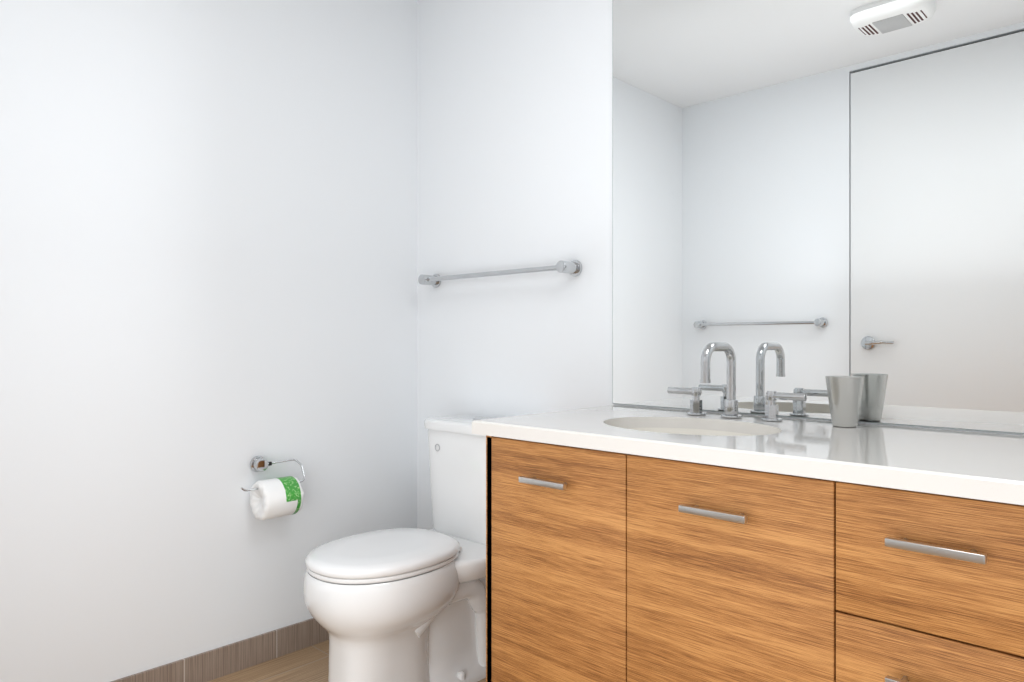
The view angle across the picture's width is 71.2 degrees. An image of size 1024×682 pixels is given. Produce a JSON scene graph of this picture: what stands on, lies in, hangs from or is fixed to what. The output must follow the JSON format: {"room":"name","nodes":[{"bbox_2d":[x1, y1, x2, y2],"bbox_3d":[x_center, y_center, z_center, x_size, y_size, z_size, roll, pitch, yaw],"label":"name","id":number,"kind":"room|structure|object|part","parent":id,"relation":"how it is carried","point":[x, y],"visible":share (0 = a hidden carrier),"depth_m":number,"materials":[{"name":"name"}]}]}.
{"room":"bathroom","nodes":[
{"label":"bathroom","id":0,"kind":"room"},
{"bbox_2d":[0,0,416,681],"bbox_3d":[-1.116,-0.170,2.119,0.120,2.440,2.270,0,0,44],"label":"wall","id":1,"kind":"structure","parent":0,"point":[208,250],"depth_m":2.18,"materials":[{"name":"white paint"}]},
{"bbox_2d":[111,618,328,681],"bbox_3d":[-1.069,1.005,2.075,0.010,0.090,2.030,0,0,44],"label":"baseboard","id":2,"kind":"structure","parent":1,"relation":"attached to","point":[213,664],"depth_m":2.27,"materials":[{"name":"tile"}]},
{"bbox_2d":[241,456,304,519],"bbox_3d":[-0.766,0.470,2.301,0.136,0.192,0.225,0,0,44],"label":"paper holder","id":3,"kind":"object","parent":1,"relation":"attached to","point":[276,497],"visible":1,"depth_m":2.27,"materials":[{"name":"white paper"}]},
{"bbox_3d":[-0.813,0.400,2.314,0.030,0.042,0.042,0,0,44],"label":"post","id":4,"kind":"part","parent":3,"relation":"part of","materials":[{"name":"silver metal"}]},
{"bbox_2d":[208,640,485,681],"bbox_3d":[-0.077,1.100,1.130,2.990,0.100,2.270,0,0,44],"label":"floor","id":5,"kind":"structure","parent":0,"point":[309,664],"depth_m":2.29,"materials":[{"name":"wood"}]},
{"bbox_2d":[303,415,493,681],"bbox_3d":[-0.283,0.654,2.204,0.436,0.790,0.739,0,0,44],"label":"toilet","id":6,"kind":"object","parent":5,"relation":"on","point":[399,605],"visible":0.88,"depth_m":2.07,"materials":[{"name":"white ceramic"}]},
{"bbox_3d":[-0.375,0.849,2.107,0.380,0.401,0.472,0,0,44],"label":"bowl","id":7,"kind":"part","parent":6,"relation":"part of","materials":[{"name":"white ceramic"}]},
{"bbox_3d":[-0.378,0.640,2.105,0.360,0.014,0.452,0,0,44],"label":"seat","id":8,"kind":"part","parent":6,"relation":"part of","materials":[{"name":"white plastic"}]},
{"bbox_3d":[-0.378,0.616,2.105,0.366,0.033,0.458,0,0,44],"label":"lid","id":9,"kind":"part","parent":6,"relation":"part of","materials":[{"name":"white plastic"}]},
{"bbox_3d":[-0.099,0.284,2.397,0.436,0.036,0.204,0,0,44],"label":"tank lid","id":10,"kind":"part","parent":6,"relation":"part of","materials":[{"name":"white ceramic"}]},
{"bbox_3d":[-0.098,0.478,2.399,0.416,0.353,0.185,0,0,44],"label":"tank","id":11,"kind":"part","parent":6,"relation":"part of","materials":[{"name":"white ceramic"}]},
{"bbox_2d":[472,429,1023,681],"bbox_3d":[0.765,0.637,1.313,1.779,0.824,0.600,0,0,44],"label":"bathroom vanity","id":12,"kind":"object","parent":5,"relation":"on","point":[633,544],"depth_m":1.29,"materials":[{"name":"brown wood"}]},
{"bbox_3d":[0.045,0.312,1.616,0.008,0.008,0.022,0,0,44],"label":"handle post","id":13,"kind":"part","parent":12,"relation":"part of","materials":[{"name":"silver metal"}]},
{"bbox_3d":[0.091,0.588,1.599,0.403,0.714,0.018,0,0,44],"label":"door","id":14,"kind":"part","parent":12,"relation":"part of","materials":[{"name":"brown wood"}]},
{"bbox_3d":[0.110,0.312,1.554,0.008,0.008,0.022,0,0,44],"label":"handle post","id":15,"kind":"part","parent":12,"relation":"part of","materials":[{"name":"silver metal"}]},
{"bbox_3d":[0.340,0.312,1.335,0.008,0.008,0.022,0,0,44],"label":"handle post","id":16,"kind":"part","parent":12,"relation":"part of","materials":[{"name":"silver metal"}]},
{"bbox_3d":[0.386,0.588,1.318,0.406,0.714,0.018,0,0,44],"label":"door","id":17,"kind":"part","parent":12,"relation":"part of","materials":[{"name":"brown wood"}]},
{"bbox_3d":[0.405,0.312,1.273,0.008,0.008,0.022,0,0,44],"label":"handle post","id":18,"kind":"part","parent":12,"relation":"part of","materials":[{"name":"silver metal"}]},
{"bbox_2d":[472,405,1023,492],"bbox_3d":[0.759,0.209,1.328,1.808,0.032,0.586,0,0,44],"label":"countertop","id":19,"kind":"structure","parent":12,"relation":"on","point":[962,459],"depth_m":1.37,"materials":[{"name":"white stone"}]},
{"bbox_2d":[636,421,763,436],"bbox_3d":[0.403,0.292,1.639,0.414,0.158,0.318,0,0,44],"label":"sink","id":20,"kind":"object","parent":19,"relation":"in","point":[716,429],"depth_m":1.79,"materials":[{"name":"white ceramic"}]},
{"bbox_2d":[667,342,806,420],"bbox_3d":[0.515,0.098,1.761,0.367,0.190,0.170,0,0,44],"label":"faucet","id":21,"kind":"object","parent":19,"relation":"on","point":[731,405],"visible":1,"depth_m":1.79,"materials":[{"name":"silver metal"}]},
{"bbox_3d":[0.457,0.132,1.898,0.094,0.018,0.018,0,0,44],"label":"handle lever","id":22,"kind":"part","parent":21,"relation":"part of","materials":[{"name":"silver metal"}]},
{"bbox_3d":[0.483,0.147,1.874,0.018,0.014,0.018,0,0,44],"label":"handle stem","id":23,"kind":"part","parent":21,"relation":"part of","materials":[{"name":"silver metal"}]},
{"bbox_3d":[0.553,0.167,1.807,0.034,0.039,0.034,0,0,44],"label":"spout","id":24,"kind":"part","parent":21,"relation":"part of","materials":[{"name":"silver metal"}]},
{"bbox_3d":[0.630,0.147,1.734,0.018,0.014,0.018,0,0,44],"label":"handle stem","id":25,"kind":"part","parent":21,"relation":"part of","materials":[{"name":"silver metal"}]},
{"bbox_3d":[0.655,0.132,1.710,0.094,0.018,0.018,0,0,44],"label":"handle lever","id":26,"kind":"part","parent":21,"relation":"part of","materials":[{"name":"silver metal"}]},
{"bbox_2d":[825,376,864,426],"bbox_3d":[0.751,0.136,1.615,0.081,0.112,0.081,0,0,44],"label":"tumbler","id":27,"kind":"object","parent":19,"relation":"on","point":[844,395],"visible":1,"depth_m":1.59,"materials":[{"name":"silver metal"}]},
{"bbox_3d":[0.597,0.518,1.090,0.008,0.008,0.022,0,0,44],"label":"handle post","id":28,"kind":"part","parent":12,"relation":"part of","materials":[{"name":"silver metal"}]},
{"bbox_3d":[0.597,0.306,1.090,0.008,0.008,0.022,0,0,44],"label":"handle post","id":29,"kind":"part","parent":12,"relation":"part of","materials":[{"name":"silver metal"}]},
{"bbox_3d":[0.643,0.567,1.074,0.297,0.247,0.018,0,0,44],"label":"drawer","id":30,"kind":"part","parent":12,"relation":"part of","materials":[{"name":"brown wood"}]},
{"bbox_3d":[0.643,0.336,1.074,0.297,0.209,0.018,0,0,44],"label":"drawer","id":31,"kind":"part","parent":12,"relation":"part of","materials":[{"name":"brown wood"}]},
{"bbox_3d":[0.662,0.306,1.028,0.008,0.008,0.022,0,0,44],"label":"handle post","id":32,"kind":"part","parent":12,"relation":"part of","materials":[{"name":"silver metal"}]},
{"bbox_2d":[417,0,1023,529],"bbox_3d":[0.708,-0.170,1.867,2.870,2.440,0.120,0,0,44],"label":"wall","id":33,"kind":"structure","parent":0,"point":[513,134],"depth_m":2.45,"materials":[{"name":"white paint"}]},
{"bbox_2d":[418,260,581,287],"bbox_3d":[-0.069,-0.230,2.469,0.727,0.052,0.078,0,0,44],"label":"towel rail","id":34,"kind":"object","parent":33,"relation":"attached to","point":[573,268],"visible":1,"depth_m":2.38,"materials":[{"name":"silver metal"}]},
{"bbox_3d":[-0.316,-0.230,2.699,0.038,0.038,0.069,0,0,44],"label":"post","id":35,"kind":"part","parent":34,"relation":"part of","materials":[{"name":"silver metal"}]},
{"bbox_3d":[0.173,-0.230,2.233,0.038,0.038,0.069,0,0,44],"label":"post","id":36,"kind":"part","parent":34,"relation":"part of","materials":[{"name":"silver metal"}]},
{"bbox_2d":[613,0,1023,433],"bbox_3d":[0.950,-0.581,1.548,1.780,1.539,0.006,0,0,44],"label":"mirror","id":37,"kind":"object","parent":33,"relation":"attached to","point":[809,196],"visible":1,"depth_m":1.73,"materials":[{"name":"grey mirror"}]}
]}

